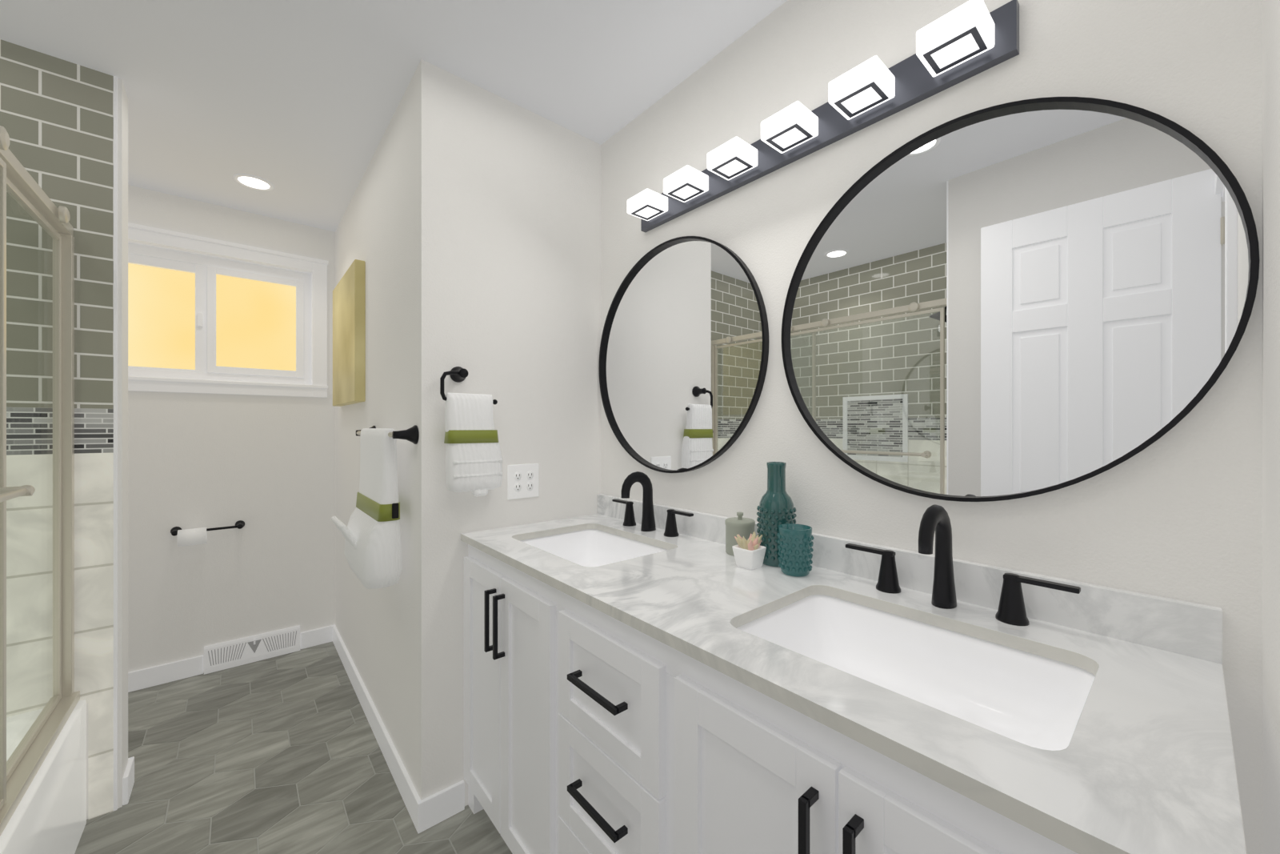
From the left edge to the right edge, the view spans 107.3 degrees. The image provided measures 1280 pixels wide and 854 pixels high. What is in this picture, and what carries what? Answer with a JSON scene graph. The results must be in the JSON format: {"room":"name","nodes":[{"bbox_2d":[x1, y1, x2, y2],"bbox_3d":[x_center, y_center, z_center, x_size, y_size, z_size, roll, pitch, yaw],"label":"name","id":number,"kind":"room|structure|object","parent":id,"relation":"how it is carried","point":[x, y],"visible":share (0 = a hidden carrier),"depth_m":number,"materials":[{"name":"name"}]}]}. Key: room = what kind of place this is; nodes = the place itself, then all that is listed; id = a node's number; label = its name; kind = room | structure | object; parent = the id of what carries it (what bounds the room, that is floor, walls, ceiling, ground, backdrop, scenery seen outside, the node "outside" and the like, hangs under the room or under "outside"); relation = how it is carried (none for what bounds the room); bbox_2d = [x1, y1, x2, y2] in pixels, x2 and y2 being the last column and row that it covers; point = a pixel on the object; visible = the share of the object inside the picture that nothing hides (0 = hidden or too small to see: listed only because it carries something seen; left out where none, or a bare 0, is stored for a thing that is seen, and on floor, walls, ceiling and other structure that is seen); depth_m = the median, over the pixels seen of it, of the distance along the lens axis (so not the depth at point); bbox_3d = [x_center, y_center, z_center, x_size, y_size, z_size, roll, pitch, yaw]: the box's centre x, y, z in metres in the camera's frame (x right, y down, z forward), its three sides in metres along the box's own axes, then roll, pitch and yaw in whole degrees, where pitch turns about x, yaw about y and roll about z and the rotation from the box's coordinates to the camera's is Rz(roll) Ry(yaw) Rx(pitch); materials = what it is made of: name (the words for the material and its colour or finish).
{"room":"bathroom","nodes":[
{"label":"bathroom","id":0,"kind":"room"},
{"bbox_2d":[0,39,117,819],"bbox_3d":[-1.538,0.056,0.709,0.849,2.439,1.583,0,0,-41],"label":"wall","id":1,"kind":"structure","parent":0,"point":[59,117],"depth_m":1.50,"materials":[{"name":"grey tile"}]},
{"bbox_2d":[122,624,464,832],"bbox_3d":[-1.266,1.226,1.063,1.695,0.093,3.393,0,0,-41],"label":"baseboard","id":2,"kind":"structure","parent":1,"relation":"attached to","point":[430,810],"depth_m":1.87,"materials":[{"name":"white wood"}]},
{"bbox_2d":[86,78,127,819],"bbox_3d":[-2.098,0.055,1.351,0.845,2.440,0.120,0,0,-40],"label":"wall","id":3,"kind":"structure","parent":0,"point":[122,98],"depth_m":1.59,"materials":[{"name":"white paint"}]},
{"bbox_2d":[128,184,335,672],"bbox_3d":[-2.464,0.055,2.348,1.583,2.440,0.120,0,0,-41],"label":"wall","id":4,"kind":"structure","parent":0,"point":[196,460],"depth_m":2.50,"materials":[{"name":"white paint"}]},
{"bbox_2d":[170,520,244,546],"bbox_3d":[-2.209,0.547,2.413,0.287,0.090,0.111,0,0,-41],"label":"toilet paper holder","id":5,"kind":"object","parent":4,"relation":"attached to","point":[194,536],"visible":1,"depth_m":2.35,"materials":[{"name":"black"}]},
{"bbox_2d":[128,222,328,397],"bbox_3d":[-2.301,-0.576,2.463,1.114,0.803,0.137,0,0,-41],"label":"sliding window","id":6,"kind":"structure","parent":4,"relation":"in","point":[206,315],"depth_m":2.51,"materials":[{"name":"white"}]},
{"bbox_2d":[204,624,299,674],"bbox_3d":[-2.096,1.204,2.562,0.404,0.134,0.030,0,0,-41],"label":"air vent","id":7,"kind":"object","parent":4,"relation":"in","point":[230,654],"visible":1,"depth_m":2.54,"materials":[{"name":"white metal"}]},
{"bbox_2d":[74,640,512,853],"bbox_3d":[-0.512,1.304,0.800,2.864,0.062,5.131,0,0,-41],"label":"floor","id":8,"kind":"structure","parent":0,"point":[282,754],"depth_m":1.71,"materials":[{"name":"grey tile"}]},
{"bbox_2d":[0,699,86,853],"bbox_3d":[-1.570,1.074,0.682,0.762,0.398,1.568,0,0,-41],"label":"bathtub","id":9,"kind":"object","parent":8,"relation":"on","point":[50,816],"visible":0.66,"depth_m":1.30,"materials":[{"name":"white ceramic"}]},
{"bbox_2d":[0,125,79,835],"bbox_3d":[-1.298,0.115,0.914,0.102,1.518,1.568,0,0,-41],"label":"shower door frame","id":10,"kind":"structure","parent":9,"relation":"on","point":[17,774],"depth_m":1.42,"materials":[{"name":"silver metal"}]},
{"bbox_2d":[460,471,1247,853],"bbox_3d":[0.135,0.712,1.137,0.598,1.124,1.614,0,0,-41],"label":"vanity","id":11,"kind":"object","parent":8,"relation":"on","point":[630,686],"visible":0.99,"depth_m":0.82,"materials":[{"name":"white wood"}]},
{"bbox_2d":[520,528,667,566],"bbox_3d":[-0.152,0.443,1.468,0.367,0.130,0.497,0,0,-40],"label":"sink","id":12,"kind":"object","parent":11,"relation":"in","point":[585,547],"depth_m":1.66,"materials":[{"name":"white ceramic"}]},
{"bbox_2d":[612,471,693,536],"bbox_3d":[-0.004,0.252,1.594,0.147,0.205,0.400,0,0,-40],"label":"faucet","id":13,"kind":"object","parent":11,"relation":"on","point":[645,518],"depth_m":1.60,"materials":[{"name":"black metal"}]},
{"bbox_2d":[724,512,755,555],"bbox_3d":[0.282,0.297,1.327,0.083,0.115,0.083,0,0,-41],"label":"candle jar","id":14,"kind":"object","parent":11,"relation":"on","point":[734,526],"visible":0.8,"depth_m":1.30,"materials":[{"name":"grey ceramic"}]},
{"bbox_2d":[732,531,766,569],"bbox_3d":[0.277,0.312,1.204,0.069,0.084,0.073,0,0,-41],"label":"succulent pot","id":15,"kind":"object","parent":11,"relation":"on","point":[749,554],"visible":1,"depth_m":1.18,"materials":[{"name":"white ceramic"}]},
{"bbox_2d":[756,461,796,567],"bbox_3d":[0.356,0.223,1.231,0.101,0.262,0.099,0,0,-41],"label":"bottle vase","id":16,"kind":"object","parent":11,"relation":"on","point":[775,508],"visible":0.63,"depth_m":1.20,"materials":[{"name":"teal glass"}]},
{"bbox_2d":[776,523,814,576],"bbox_3d":[0.377,0.298,1.145,0.086,0.112,0.086,0,0,-21],"label":"glass tumbler","id":17,"kind":"object","parent":11,"relation":"on","point":[795,549],"visible":1,"depth_m":1.11,"materials":[{"name":"teal glass"}]},
{"bbox_2d":[736,594,1095,750],"bbox_3d":[0.428,0.443,0.789,0.367,0.130,0.497,0,0,-40],"label":"sink","id":18,"kind":"object","parent":11,"relation":"in","point":[1027,694],"depth_m":0.87,"materials":[{"name":"white ceramic"}]},
{"bbox_2d":[845,504,1080,625],"bbox_3d":[0.576,0.252,0.915,0.147,0.205,0.400,0,0,-40],"label":"faucet","id":19,"kind":"object","parent":11,"relation":"on","point":[942,606],"depth_m":0.92,"materials":[{"name":"black metal"}]},
{"bbox_2d":[335,80,411,779],"bbox_3d":[-1.290,0.055,2.285,0.120,2.440,1.741,0,0,-41],"label":"wall","id":20,"kind":"structure","parent":0,"point":[374,626],"depth_m":1.88,"materials":[{"name":"white paint"}]},
{"bbox_2d":[332,259,365,406],"bbox_3d":[-1.476,-0.435,2.376,0.042,0.640,0.650,0,0,-41],"label":"canvas","id":21,"kind":"object","parent":20,"relation":"attached to","point":[349,295],"visible":1,"depth_m":2.19},
{"bbox_2d":[356,424,419,443],"bbox_3d":[-0.953,0.025,1.744,0.069,0.062,0.672,0,0,-41],"label":"wall rail","id":22,"kind":"object","parent":20,"relation":"attached to","point":[411,434],"visible":0.75,"depth_m":1.51,"materials":[{"name":"black metal"}]},
{"bbox_2d":[331,428,402,588],"bbox_3d":[-0.975,0.271,1.668,0.158,0.532,0.415,0,0,-41],"label":"towel","id":23,"kind":"object","parent":22,"relation":"hanging from","point":[372,534],"visible":0.98,"depth_m":1.55,"materials":[{"name":"white fabric"}]},
{"bbox_2d":[0,0,787,231],"bbox_3d":[-0.533,-1.205,0.857,2.822,0.080,4.896,0,0,-41],"label":"ceiling","id":24,"kind":"structure","parent":0,"point":[300,97],"depth_m":1.50,"materials":[{"name":"white paint"}]},
{"bbox_2d":[233,173,274,191],"bbox_3d":[-1.838,-1.162,2.244,0.150,0.005,0.150,0,0,-41],"label":"recessed light","id":25,"kind":"object","parent":24,"relation":"in","point":[252,182],"visible":1,"depth_m":2.24,"materials":[{"name":"white"}]},
{"bbox_2d":[411,59,600,805],"bbox_3d":[-0.466,0.055,1.766,0.699,2.440,0.120,0,0,-41],"label":"wall","id":26,"kind":"structure","parent":0,"point":[506,198],"depth_m":1.62,"materials":[{"name":"white paint"}]},
{"bbox_2d":[440,366,497,404],"bbox_3d":[-0.569,-0.138,1.559,0.188,0.124,0.058,0,0,-41],"label":"towel ring","id":27,"kind":"object","parent":26,"relation":"attached to","point":[457,374],"visible":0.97,"depth_m":1.52,"materials":[{"name":"black metal"}]},
{"bbox_2d":[444,392,503,495],"bbox_3d":[-0.547,0.059,1.555,0.184,0.337,0.070,0,0,-41],"label":"towel","id":28,"kind":"object","parent":27,"relation":"hanging from","point":[474,458],"visible":1,"depth_m":1.52,"materials":[{"name":"white fabric"}]},
{"bbox_2d":[507,463,539,499],"bbox_3d":[-0.424,0.197,1.716,0.124,0.124,0.008,0,0,-41],"label":"duplex outlet","id":29,"kind":"object","parent":26,"relation":"attached to","point":[522,479],"visible":1,"depth_m":1.71,"materials":[{"name":"white plastic"}]},
{"bbox_2d":[600,0,1262,853],"bbox_3d":[0.421,0.055,1.358,0.120,2.440,1.892,0,0,-41],"label":"wall","id":30,"kind":"structure","parent":0,"point":[1181,518],"depth_m":0.92,"materials":[{"name":"white paint"}]},
{"bbox_2d":[598,236,768,472],"bbox_3d":[0.098,-0.240,1.625,0.022,0.795,0.795,0,0,-41],"label":"round mirror","id":31,"kind":"object","parent":30,"relation":"attached to","point":[684,350],"visible":1,"depth_m":1.57,"materials":[{"name":"black mirror"}]},
{"bbox_2d":[627,0,1019,231],"bbox_3d":[0.329,-0.763,1.280,0.119,0.096,1.090,0,0,-41],"label":"wall sconce","id":32,"kind":"object","parent":30,"relation":"attached to","point":[969,40],"visible":1,"depth_m":1.07,"materials":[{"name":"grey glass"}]},
{"bbox_2d":[781,96,1259,501],"bbox_3d":[0.646,-0.240,0.984,0.022,0.785,0.785,0,0,-41],"label":"round mirror","id":33,"kind":"object","parent":30,"relation":"attached to","point":[1022,298],"visible":1,"depth_m":0.90,"materials":[{"name":"black mirror"}]},
{"bbox_2d":[1262,0,1279,853],"bbox_3d":[0.707,0.055,0.437,0.642,2.440,0.120,0,0,-41],"label":"wall","id":34,"kind":"structure","parent":0,"point":[1270,8],"depth_m":0.61,"materials":[{"name":"white paint"}]}
]}

